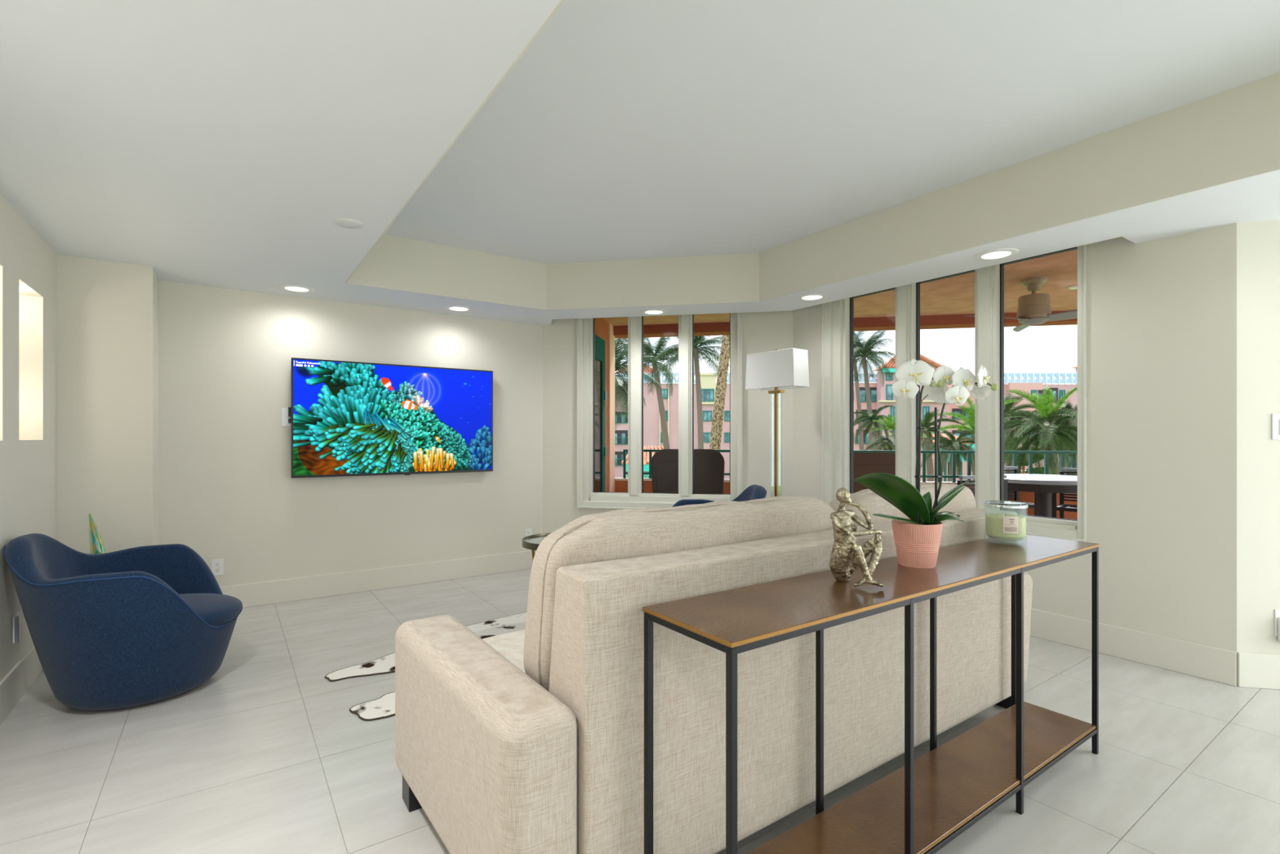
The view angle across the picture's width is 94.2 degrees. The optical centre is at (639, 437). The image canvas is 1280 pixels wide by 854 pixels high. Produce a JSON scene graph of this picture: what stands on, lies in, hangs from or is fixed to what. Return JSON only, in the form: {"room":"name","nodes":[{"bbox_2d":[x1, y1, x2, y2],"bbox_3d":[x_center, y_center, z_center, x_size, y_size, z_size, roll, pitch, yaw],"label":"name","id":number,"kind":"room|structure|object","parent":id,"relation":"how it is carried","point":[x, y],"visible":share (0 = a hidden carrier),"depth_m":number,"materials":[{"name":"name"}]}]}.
{"room":"living room","nodes":[
{"label":"living room","id":0,"kind":"room"},
{"bbox_2d":[0,193,57,680],"bbox_3d":[-1.274,-0.190,0.149,0.280,3.080,9.100,0,0,-35],"label":"wall","id":1,"kind":"structure","parent":0,"point":[28,264],"depth_m":2.99,"materials":[{"name":"beige paint"}]},
{"bbox_2d":[13,611,20,643],"bbox_3d":[-2.954,0.902,2.826,0.020,0.125,0.105,0,0,-35],"label":"wall plate","id":2,"kind":"object","parent":1,"relation":"attached to","point":[16,618],"visible":1,"depth_m":2.79,"materials":[{"name":"white plastic"}]},
{"bbox_2d":[0,644,43,724],"bbox_3d":[-1.053,1.164,0.090,0.014,0.172,8.350,0,0,-35],"label":"baseboard","id":3,"kind":"structure","parent":1,"relation":"attached to","point":[15,684],"depth_m":2.81,"materials":[{"name":"beige paint"}]},
{"bbox_2d":[57,254,158,554],"bbox_3d":[-3.447,-0.190,3.876,0.470,3.080,0.600,0,0,-35],"label":"wall","id":4,"kind":"structure","parent":0,"point":[108,311],"depth_m":3.64,"materials":[{"name":"beige paint"}]},
{"bbox_2d":[158,280,542,586],"bbox_3d":[-2.150,-0.190,5.022,2.990,3.080,0.200,0,0,-35],"label":"wall","id":5,"kind":"structure","parent":0,"point":[227,489],"depth_m":4.58,"materials":[{"name":"beige paint"}]},
{"bbox_2d":[211,558,223,575],"bbox_3d":[-3.038,0.935,4.277,0.072,0.116,0.009,0,0,-35],"label":"wall outlet","id":6,"kind":"object","parent":5,"relation":"attached to","point":[217,565],"visible":0.92,"depth_m":4.28,"materials":[{"name":"white plastic"}]},
{"bbox_2d":[281,407,291,426],"bbox_3d":[-2.661,-0.155,4.518,0.105,0.145,0.044,0,0,-35],"label":"plate","id":7,"kind":"object","parent":5,"relation":"attached to","point":[286,412],"visible":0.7,"depth_m":4.51,"materials":[{"name":"white plastic"}]},
{"bbox_2d":[219,550,536,608],"bbox_3d":[-2.115,1.164,4.916,2.876,0.172,0.014,0,0,-35],"label":"baseboard","id":8,"kind":"structure","parent":5,"relation":"attached to","point":[260,593],"depth_m":4.86,"materials":[{"name":"beige paint"}]},
{"bbox_2d":[291,357,493,478],"bbox_3d":[-1.997,-0.142,4.955,1.576,0.915,0.084,0,0,-35],"label":"television","id":9,"kind":"object","parent":5,"relation":"attached to","point":[348,418],"visible":1,"depth_m":4.86,"materials":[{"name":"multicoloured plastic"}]},
{"bbox_2d":[524,528,532,536],"bbox_3d":[-1.060,0.925,5.653,0.072,0.116,0.009,0,0,-35],"label":"wall outlet","id":10,"kind":"object","parent":5,"relation":"attached to","point":[528,531],"visible":0.54,"depth_m":5.65,"materials":[{"name":"white plastic"}]},
{"bbox_2d":[595,317,608,492],"bbox_3d":[-0.743,-0.165,7.317,0.212,2.890,2.758,0,0,10],"label":"wall","id":11,"kind":"structure","parent":0,"point":[601,325],"depth_m":8.24,"materials":[{"name":"paint"}]},
{"bbox_2d":[595,333,606,492],"bbox_3d":[-0.643,-0.010,7.076,0.042,2.580,1.966,0,0,10],"label":"balcony door","id":12,"kind":"structure","parent":11,"relation":"in","point":[600,393],"depth_m":7.78,"materials":[{"name":"teal paint"}]},
{"bbox_2d":[608,323,614,492],"bbox_3d":[-0.475,-0.165,8.551,0.163,2.890,0.332,0,0,10],"label":"pilaster","id":13,"kind":"object","parent":11,"relation":"attached to","point":[611,327],"visible":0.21,"depth_m":8.45,"materials":[{"name":"brown"}]},
{"bbox_2d":[0,0,1279,325],"bbox_3d":[1.245,-1.269,1.878,5.850,0.398,8.860,0,0,-35],"label":"ceiling","id":14,"kind":"structure","parent":0,"point":[223,144],"depth_m":2.17,"materials":[{"name":"white paint"}]},
{"bbox_2d":[278,284,315,293],"bbox_3d":[-2.490,-1.077,4.316,0.228,0.007,0.228,0,0,-35],"label":"recessed light","id":15,"kind":"object","parent":14,"relation":"in","point":[294,288],"visible":1,"depth_m":4.30,"materials":[{"name":"white plastic"}]},
{"bbox_2d":[444,305,472,311],"bbox_3d":[-1.518,-1.077,4.981,0.228,0.007,0.228,0,0,-35],"label":"recessed light","id":16,"kind":"object","parent":14,"relation":"in","point":[452,308],"visible":1,"depth_m":4.96,"materials":[{"name":"white plastic"}]},
{"bbox_2d":[640,308,666,315],"bbox_3d":[0.119,-1.077,5.115,0.228,0.007,0.228,0,0,-35],"label":"recessed light","id":17,"kind":"object","parent":14,"relation":"in","point":[651,311],"visible":1,"depth_m":5.11,"materials":[{"name":"white plastic"}]},
{"bbox_2d":[796,293,827,301],"bbox_3d":[1.323,-1.077,4.576,0.228,0.007,0.228,0,0,-35],"label":"recessed light","id":18,"kind":"object","parent":14,"relation":"in","point":[814,296],"visible":1,"depth_m":4.55,"materials":[{"name":"white plastic"}]},
{"bbox_2d":[973,248,1018,260],"bbox_3d":[2.102,-1.077,3.510,0.228,0.007,0.228,0,0,-35],"label":"recessed light","id":19,"kind":"object","parent":14,"relation":"in","point":[1002,253],"visible":1,"depth_m":3.50,"materials":[{"name":"white plastic"}]},
{"bbox_2d":[0,568,1279,853],"bbox_3d":[1.209,1.310,1.938,6.400,0.120,9.200,0,0,-35],"label":"floor","id":20,"kind":"structure","parent":0,"point":[268,754],"depth_m":2.31,"materials":[{"name":"grey tile"}]},
{"bbox_2d":[88,513,106,554],"bbox_3d":[-3.075,0.840,3.367,0.180,0.821,0.180,0,0,-35],"label":"glass sculpture","id":21,"kind":"object","parent":20,"relation":"on","point":[96,544],"visible":0.27,"depth_m":3.35,"materials":[{"name":"multicoloured glass"}]},
{"bbox_2d":[3,533,242,710],"bbox_3d":[-2.488,0.853,2.930,0.885,0.794,0.806,0,0,-27],"label":"armchair","id":22,"kind":"object","parent":20,"relation":"on","point":[135,626],"visible":1,"depth_m":2.67,"materials":[{"name":"blue fabric"}]},
{"bbox_2d":[178,593,242,626],"bbox_3d":[-2.399,0.898,2.973,0.690,0.136,0.600,0,0,-27],"label":"seat cushion","id":23,"kind":"object","parent":22,"relation":"on","point":[209,609],"depth_m":2.98,"materials":[{"name":"blue fabric"}]},
{"bbox_2d":[324,611,527,720],"bbox_3d":[-0.546,1.246,3.687,2.477,0.007,1.291,0,0,-35],"label":"cowhide rug","id":24,"kind":"object","parent":20,"relation":"on","point":[384,707],"visible":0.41,"depth_m":3.19,"materials":[{"name":"white fur"}]},
{"bbox_2d":[521,532,551,559],"bbox_3d":[-0.538,0.959,4.000,0.500,0.562,0.500,0,0,-35],"label":"side table","id":25,"kind":"object","parent":24,"relation":"on","point":[531,542],"visible":0.26,"depth_m":3.96,"materials":[{"name":"grey metal"}]},
{"bbox_2d":[395,484,1032,853],"bbox_3d":[0.486,0.731,2.474,2.663,1.039,1.034,0,0,-35],"label":"sofa","id":26,"kind":"object","parent":20,"relation":"on","point":[531,740],"visible":0.68,"depth_m":1.67,"materials":[{"name":"beige fabric"}]},
{"bbox_2d":[482,629,525,673],"bbox_3d":[-0.024,0.865,2.249,1.130,0.190,0.820,0,0,-35],"label":"seat cushion","id":27,"kind":"object","parent":26,"relation":"on","point":[510,645],"depth_m":2.20,"materials":[{"name":"beige fabric"}]},
{"bbox_2d":[523,495,834,691],"bbox_3d":[0.213,0.503,2.016,1.244,0.582,0.294,0,0,-35],"label":"cushion","id":28,"kind":"object","parent":26,"relation":"on","point":[623,534],"depth_m":1.71,"materials":[{"name":"beige fabric"}]},
{"bbox_2d":[828,484,976,525],"bbox_3d":[1.149,0.500,2.670,1.024,0.580,0.293,0,0,-35],"label":"cushion","id":29,"kind":"object","parent":26,"relation":"on","point":[964,501],"depth_m":2.42,"materials":[{"name":"beige fabric"}]},
{"bbox_2d":[671,484,766,506],"bbox_3d":[0.507,0.817,4.701,0.965,0.865,0.885,0,0,-5],"label":"armchair","id":30,"kind":"object","parent":20,"relation":"on","point":[753,491],"visible":0.09,"depth_m":4.82,"materials":[{"name":"blue fabric"}]},
{"bbox_2d":[745,347,809,496],"bbox_3d":[1.117,0.263,4.872,0.200,1.974,0.504,0,0,-38],"label":"floor lamp","id":31,"kind":"object","parent":20,"relation":"on","point":[787,368],"visible":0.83,"depth_m":4.79,"materials":[{"name":"white fabric"}]},
{"bbox_2d":[642,534,1100,853],"bbox_3d":[0.913,0.835,1.913,1.991,0.830,0.318,0,0,-35],"label":"console table","id":32,"kind":"object","parent":20,"relation":"on","point":[921,806],"visible":0.88,"depth_m":1.79,"materials":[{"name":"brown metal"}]},
{"bbox_2d":[828,487,884,586],"bbox_3d":[0.617,0.285,1.693,0.168,0.279,0.102,0,0,44],"label":"statuette","id":33,"kind":"object","parent":32,"relation":"on","point":[846,555],"visible":1,"depth_m":1.69,"materials":[{"name":"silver metal"}]},
{"bbox_2d":[746,701,1095,853],"bbox_3d":[0.921,1.143,1.901,1.956,0.014,0.269,0,0,-35],"label":"shelf","id":34,"kind":"object","parent":32,"relation":"attached to","point":[957,783],"depth_m":1.91,"materials":[{"name":"brown wood"}]},
{"bbox_2d":[853,358,998,568],"bbox_3d":[0.921,0.081,1.960,0.490,0.678,0.163,0,0,-6],"label":"potted orchid","id":35,"kind":"object","parent":32,"relation":"on","point":[917,538],"visible":1,"depth_m":1.94,"materials":[{"name":"white plant"}]},
{"bbox_2d":[983,500,1028,540],"bbox_3d":[1.464,0.339,2.382,0.154,0.161,0.154,0,0,-35],"label":"candle","id":36,"kind":"object","parent":32,"relation":"on","point":[1004,526],"visible":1,"depth_m":2.33,"materials":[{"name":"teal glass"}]},
{"bbox_2d":[1004,519,1017,531],"bbox_3d":[1.442,0.342,2.313,0.042,0.048,0.003,0,0,18],"label":"label","id":37,"kind":"object","parent":36,"relation":"attached to","point":[1011,525],"depth_m":2.31,"materials":[{"name":"white paper"}]},
{"bbox_2d":[542,310,793,533],"bbox_3d":[0.283,-0.190,5.625,2.448,3.080,0.200,0,0,10],"label":"wall","id":38,"kind":"structure","parent":0,"point":[762,331],"depth_m":5.66,"materials":[{"name":"beige paint"}]},
{"bbox_2d":[577,312,742,509],"bbox_3d":[0.179,-0.274,5.610,1.552,1.892,0.188,0,0,10],"label":"window","id":39,"kind":"structure","parent":38,"relation":"in","point":[635,495],"depth_m":5.62,"materials":[{"name":"white paint"}]},
{"bbox_2d":[344,0,1279,310],"bbox_3d":[0.826,-1.275,2.463,2.810,0.390,6.100,0,0,-35],"label":"ceiling soffit","id":40,"kind":"structure","parent":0,"point":[1232,135],"depth_m":3.57,"materials":[{"name":"beige paint"}]},
{"bbox_2d":[383,0,1279,263],"bbox_3d":[0.838,-1.495,2.472,3.000,0.050,6.300,0,0,-35],"label":"ceiling","id":41,"kind":"structure","parent":0,"point":[625,129],"depth_m":2.63,"materials":[{"name":"white paint"}]},
{"bbox_2d":[602,248,1077,325],"bbox_3d":[3.832,-1.760,3.146,10.536,0.300,9.850,0,0,10],"label":"ceiling","id":42,"kind":"structure","parent":0,"point":[955,295],"depth_m":6.73,"materials":[{"name":"brown wood"}]},
{"bbox_2d":[613,310,1077,338],"bbox_3d":[4.675,-1.544,7.847,10.536,0.131,0.297,0,0,10],"label":"beam","id":43,"kind":"structure","parent":42,"relation":"attached to","point":[948,321],"depth_m":7.99,"materials":[{"name":"brown paint"}]},
{"bbox_2d":[964,275,1077,332],"bbox_3d":[4.083,-1.378,5.894,1.388,0.463,1.219,0,0,-35],"label":"ceiling fan","id":44,"kind":"object","parent":42,"relation":"hanging from","point":[1033,308],"visible":0.84,"depth_m":5.95,"materials":[{"name":"brown wood"}]},
{"bbox_2d":[1066,284,1077,289],"bbox_3d":[4.656,-1.600,6.347,0.184,0.020,0.184,0,0,-35],"label":"recessed light","id":45,"kind":"object","parent":42,"relation":"in","point":[1073,286],"visible":0.62,"depth_m":6.33,"materials":[{"name":"white plastic"}]},
{"bbox_2d":[793,222,1236,652],"bbox_3d":[2.239,-0.190,4.257,0.200,3.080,2.950,0,0,-35],"label":"wall","id":46,"kind":"structure","parent":0,"point":[1162,313],"depth_m":3.25,"materials":[{"name":"beige paint"}]},
{"bbox_2d":[821,244,1086,542],"bbox_3d":[2.153,-0.302,4.321,0.188,1.835,1.887,0,0,-35],"label":"window","id":47,"kind":"structure","parent":46,"relation":"in","point":[989,280],"depth_m":4.09,"materials":[{"name":"white paint"}]},
{"bbox_2d":[1029,608,1236,686],"bbox_3d":[2.180,1.164,4.155,0.014,0.172,2.850,0,0,-35],"label":"baseboard","id":48,"kind":"structure","parent":46,"relation":"attached to","point":[1203,661],"depth_m":3.29,"materials":[{"name":"beige paint"}]},
{"bbox_2d":[1236,220,1279,685],"bbox_3d":[4.883,-0.190,1.738,4.667,3.080,0.860,0,0,45],"label":"wall","id":49,"kind":"structure","parent":0,"point":[1258,242],"depth_m":2.97,"materials":[{"name":"beige paint"}]},
{"bbox_2d":[1237,652,1279,689],"bbox_3d":[3.569,1.164,2.880,1.160,0.172,0.014,0,0,10],"label":"baseboard","id":50,"kind":"structure","parent":49,"relation":"attached to","point":[1255,670],"depth_m":2.96,"materials":[{"name":"beige paint"}]},
{"bbox_2d":[1271,413,1279,439],"bbox_3d":[3.201,-0.053,2.948,0.114,0.130,0.011,0,0,10],"label":"light switch","id":51,"kind":"object","parent":49,"relation":"attached to","point":[1275,417],"visible":1,"depth_m":2.95,"materials":[{"name":"white plastic"}]},
{"bbox_2d":[1274,608,1279,641],"bbox_3d":[3.192,0.935,2.930,0.080,0.160,0.050,0,0,10],"label":"plug","id":52,"kind":"object","parent":49,"relation":"attached to","point":[1277,611],"visible":1,"depth_m":2.95,"materials":[{"name":"white plastic"}]},
{"bbox_3d":[5.514,1.380,4.813,9.750,0.200,13.600,0,0,-35],"label":"floor","id":53,"kind":"structure","parent":0,"visible":0},
{"bbox_2d":[651,448,724,493],"bbox_3d":[0.527,0.706,6.884,0.804,1.149,0.792,0,0,0],"label":"lounge chair","id":54,"kind":"object","parent":53,"relation":"on","point":[708,464],"visible":0.38,"depth_m":6.49,"materials":[{"name":"brown wicker"}]},
{"bbox_2d":[614,477,1077,519],"bbox_3d":[4.730,0.940,7.852,10.430,0.681,0.170,0,0,10],"label":"parapet","id":55,"kind":"object","parent":53,"relation":"on","point":[620,483],"depth_m":7.77,"materials":[{"name":"paint"}]},
{"bbox_2d":[622,448,1077,482],"bbox_3d":[4.635,0.388,7.854,9.910,0.422,0.042,0,0,10],"label":"balcony railing","id":56,"kind":"object","parent":55,"relation":"on","point":[953,476],"visible":0.32,"depth_m":7.92,"materials":[{"name":"metal"}]},
{"bbox_2d":[853,452,895,493],"bbox_3d":[2.371,0.719,6.534,0.766,1.122,0.792,0,0,0],"label":"lounge chair","id":57,"kind":"object","parent":53,"relation":"on","point":[864,463],"visible":0.07,"depth_m":6.15,"materials":[{"name":"brown wicker"}]},
{"bbox_2d":[957,475,1007,511],"bbox_3d":[3.306,0.828,6.054,0.564,0.905,0.511,0,0,-14],"label":"dining chair","id":58,"kind":"object","parent":53,"relation":"on","point":[959,482],"visible":0.15,"depth_m":5.78,"materials":[{"name":"black metal"}]},
{"bbox_2d":[1004,466,1034,514],"bbox_3d":[4.647,0.828,7.446,0.564,0.905,0.511,0,0,-7],"label":"dining chair","id":59,"kind":"object","parent":53,"relation":"on","point":[1016,494],"visible":0.13,"depth_m":7.68,"materials":[{"name":"black metal"}]},
{"bbox_2d":[1004,473,1077,517],"bbox_3d":[4.574,0.865,6.750,1.240,0.830,1.240,0,0,-35],"label":"dining table","id":60,"kind":"object","parent":53,"relation":"on","point":[1042,486],"visible":0.44,"depth_m":6.45,"materials":[{"name":"grey stone"}]},
{"bbox_2d":[1052,467,1077,518],"bbox_3d":[5.234,0.828,6.997,0.564,0.905,0.511,0,0,45],"label":"dining chair","id":61,"kind":"object","parent":53,"relation":"on","point":[1063,507],"visible":0.2,"depth_m":7.23,"materials":[{"name":"black wicker"}]},
{"label":"outside","id":62,"kind":"structure","parent":0,"visible":0},
{"bbox_3d":[23.175,6.400,89.235,200.000,0.300,200.000,0,0,-35],"label":"ground","id":63,"kind":"structure","parent":62,"visible":0},
{"bbox_2d":[614,363,653,383],"bbox_3d":[-0.605,-3.615,103.637,11.539,19.730,11.702,0,0,-35],"label":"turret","id":64,"kind":"object","parent":63,"relation":"on","point":[651,369],"visible":0.02,"depth_m":100.52,"materials":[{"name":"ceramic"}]},
{"bbox_2d":[615,337,656,358],"bbox_3d":[-0.509,-2.122,56.994,4.885,16.765,4.552,0,0,-4],"label":"palm tree","id":65,"kind":"object","parent":63,"relation":"on","point":[647,337],"visible":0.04,"depth_m":56.83,"materials":[{"name":"green plant"}]},
{"bbox_2d":[614,337,661,428],"bbox_3d":[-1.176,0.869,24.074,4.310,10.785,4.228,0,0,0],"label":"palm tree","id":66,"kind":"object","parent":63,"relation":"on","point":[620,382],"visible":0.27,"depth_m":23.63,"materials":[{"name":"green plant"}]},
{"bbox_2d":[621,445,663,478],"bbox_3d":[0.619,3.464,48.299,4.134,5.571,5.402,0,0,0],"label":"pavilion","id":67,"kind":"object","parent":63,"relation":"on","point":[646,455],"visible":0.18,"depth_m":46.29,"materials":[{"name":"beige paint"}]},
{"bbox_2d":[617,337,678,448],"bbox_3d":[0.983,-0.905,41.956,5.845,14.329,5.566,0,0,-35],"label":"palm tree","id":68,"kind":"object","parent":63,"relation":"on","point":[649,351],"visible":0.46,"depth_m":41.82,"materials":[{"name":"green plant"}]},
{"bbox_2d":[614,371,729,479],"bbox_3d":[4.423,-1.502,84.400,20.385,15.504,2.400,0,0,0],"label":"apartment building","id":69,"kind":"structure","parent":63,"relation":"on","point":[652,432],"depth_m":84.00,"materials":[{"name":"pink paint"}]},
{"bbox_2d":[652,335,729,448],"bbox_3d":[3.261,-0.771,36.173,5.486,14.064,5.024,0,0,39],"label":"palm tree","id":70,"kind":"object","parent":63,"relation":"on","point":[698,340],"visible":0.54,"depth_m":35.86,"materials":[{"name":"green plant"}]},
{"bbox_2d":[709,334,729,449],"bbox_3d":[1.645,0.676,13.004,4.702,11.160,4.903,0,0,28],"label":"palm tree","id":71,"kind":"object","parent":63,"relation":"on","point":[721,386],"visible":0.02,"depth_m":12.90,"materials":[{"name":"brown plant"}]},
{"bbox_2d":[853,372,876,449],"bbox_3d":[30.279,-1.425,84.550,7.482,15.350,1.700,0,0,0],"label":"apartment building","id":72,"kind":"structure","parent":63,"relation":"on","point":[873,386],"depth_m":83.94,"materials":[{"name":"pink paint"}]},
{"bbox_2d":[853,330,886,449],"bbox_3d":[21.645,-2.604,59.912,5.962,17.715,5.455,0,0,29],"label":"palm tree","id":73,"kind":"object","parent":63,"relation":"on","point":[856,384],"visible":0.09,"depth_m":59.83,"materials":[{"name":"green plant"}]},
{"bbox_2d":[853,404,893,450],"bbox_3d":[16.347,1.979,41.986,3.648,8.575,3.487,0,0,-35],"label":"palm tree","id":74,"kind":"object","parent":63,"relation":"on","point":[863,418],"visible":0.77,"depth_m":41.89,"materials":[{"name":"green plant"}]},
{"bbox_2d":[853,330,895,450],"bbox_3d":[18.192,-1.311,47.783,6.044,15.125,5.960,0,0,-18],"label":"palm tree","id":75,"kind":"object","parent":63,"relation":"on","point":[867,352],"visible":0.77,"depth_m":47.83,"materials":[{"name":"green plant"}]},
{"bbox_2d":[864,433,895,450],"bbox_3d":[14.117,3.002,33.918,2.987,6.534,3.048,0,0,-35],"label":"palm tree","id":76,"kind":"object","parent":63,"relation":"on","point":[889,442],"visible":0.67,"depth_m":33.81,"materials":[{"name":"green plant"}]},
{"bbox_2d":[871,414,895,450],"bbox_3d":[15.228,2.370,35.994,2.175,7.795,2.339,0,0,-35],"label":"palm tree","id":77,"kind":"object","parent":63,"relation":"on","point":[889,424],"visible":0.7,"depth_m":35.92,"materials":[{"name":"green plant"}]},
{"bbox_2d":[872,354,974,481],"bbox_3d":[39.527,-3.056,82.472,12.089,18.611,11.388,0,0,-35],"label":"tower building","id":78,"kind":"structure","parent":63,"relation":"on","point":[885,396],"depth_m":82.00,"materials":[{"name":"pink paint"}]},
{"bbox_2d":[893,409,964,481],"bbox_3d":[18.419,2.257,38.267,3.895,8.029,4.114,0,0,-35],"label":"palm tree","id":79,"kind":"object","parent":63,"relation":"on","point":[926,433],"visible":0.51,"depth_m":37.84,"materials":[{"name":"green plant"}]},
{"bbox_2d":[920,433,974,481],"bbox_3d":[27.281,2.948,54.294,5.508,6.604,5.412,0,0,0],"label":"pavilion","id":80,"kind":"object","parent":63,"relation":"on","point":[943,434],"visible":0.06,"depth_m":51.96,"materials":[{"name":"pink paint"}]},
{"bbox_2d":[920,430,974,481],"bbox_3d":[17.239,2.928,32.887,3.426,6.693,3.219,0,0,6],"label":"palm tree","id":81,"kind":"object","parent":63,"relation":"on","point":[951,444],"visible":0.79,"depth_m":32.79,"materials":[{"name":"green plant"}]},
{"bbox_2d":[948,394,974,481],"bbox_3d":[46.577,-0.144,84.700,5.535,12.788,4.445,0,0,-35],"label":"building wing","id":82,"kind":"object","parent":63,"relation":"on","point":[953,408],"visible":0.2,"depth_m":84.00,"materials":[{"name":"pink paint"}]},
{"bbox_2d":[933,396,1018,435],"bbox_3d":[17.044,2.056,30.139,3.735,8.424,3.832,0,0,37],"label":"palm tree","id":83,"kind":"object","parent":63,"relation":"on","point":[971,415],"visible":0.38,"depth_m":30.00,"materials":[{"name":"green plant"}]},
{"bbox_2d":[952,391,1042,472],"bbox_3d":[25.070,1.452,41.253,5.760,9.638,5.474,0,0,5],"label":"palm tree","id":84,"kind":"object","parent":63,"relation":"on","point":[1008,406],"visible":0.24,"depth_m":40.68,"materials":[{"name":"green plant"}]},
{"bbox_2d":[1004,446,1044,473],"bbox_3d":[38.868,3.561,59.965,4.306,5.388,2.844,0,0,3],"label":"tree","id":85,"kind":"object","parent":63,"relation":"on","point":[1017,449],"visible":0.12,"depth_m":59.60,"materials":[{"name":"green plant"}]},
{"bbox_2d":[971,386,1077,474],"bbox_3d":[18.452,1.965,26.979,4.980,8.618,5.191,0,0,-6],"label":"palm tree","id":86,"kind":"object","parent":63,"relation":"on","point":[1048,442],"visible":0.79,"depth_m":26.75,"materials":[{"name":"green plant"}]},
{"bbox_2d":[1004,371,1077,472],"bbox_3d":[57.366,-1.502,84.687,13.346,15.504,9.850,0,0,-35],"label":"apartment building","id":87,"kind":"structure","parent":63,"relation":"on","point":[1033,384],"depth_m":83.80,"materials":[{"name":"pink paint"}]},
{"bbox_2d":[1071,364,1077,384],"bbox_3d":[70.130,-3.198,91.137,6.740,18.897,6.252,0,0,-35],"label":"turret","id":88,"kind":"object","parent":87,"relation":"on","point":[1076,366],"visible":0.02,"depth_m":92.35,"materials":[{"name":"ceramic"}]},
{"bbox_2d":[1008,392,1077,475],"bbox_3d":[24.357,1.809,34.199,5.749,8.901,5.328,0,0,-43],"label":"palm tree","id":89,"kind":"object","parent":63,"relation":"on","point":[1070,422],"visible":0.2,"depth_m":33.79,"materials":[{"name":"green plant"}]},
{"bbox_2d":[1025,466,1075,474],"bbox_3d":[46.645,4.002,65.991,7.686,1.591,1.634,0,0,1],"label":"hedge","id":90,"kind":"object","parent":63,"relation":"on","point":[1033,468],"visible":0.11,"depth_m":65.66,"materials":[{"name":"green plant"}]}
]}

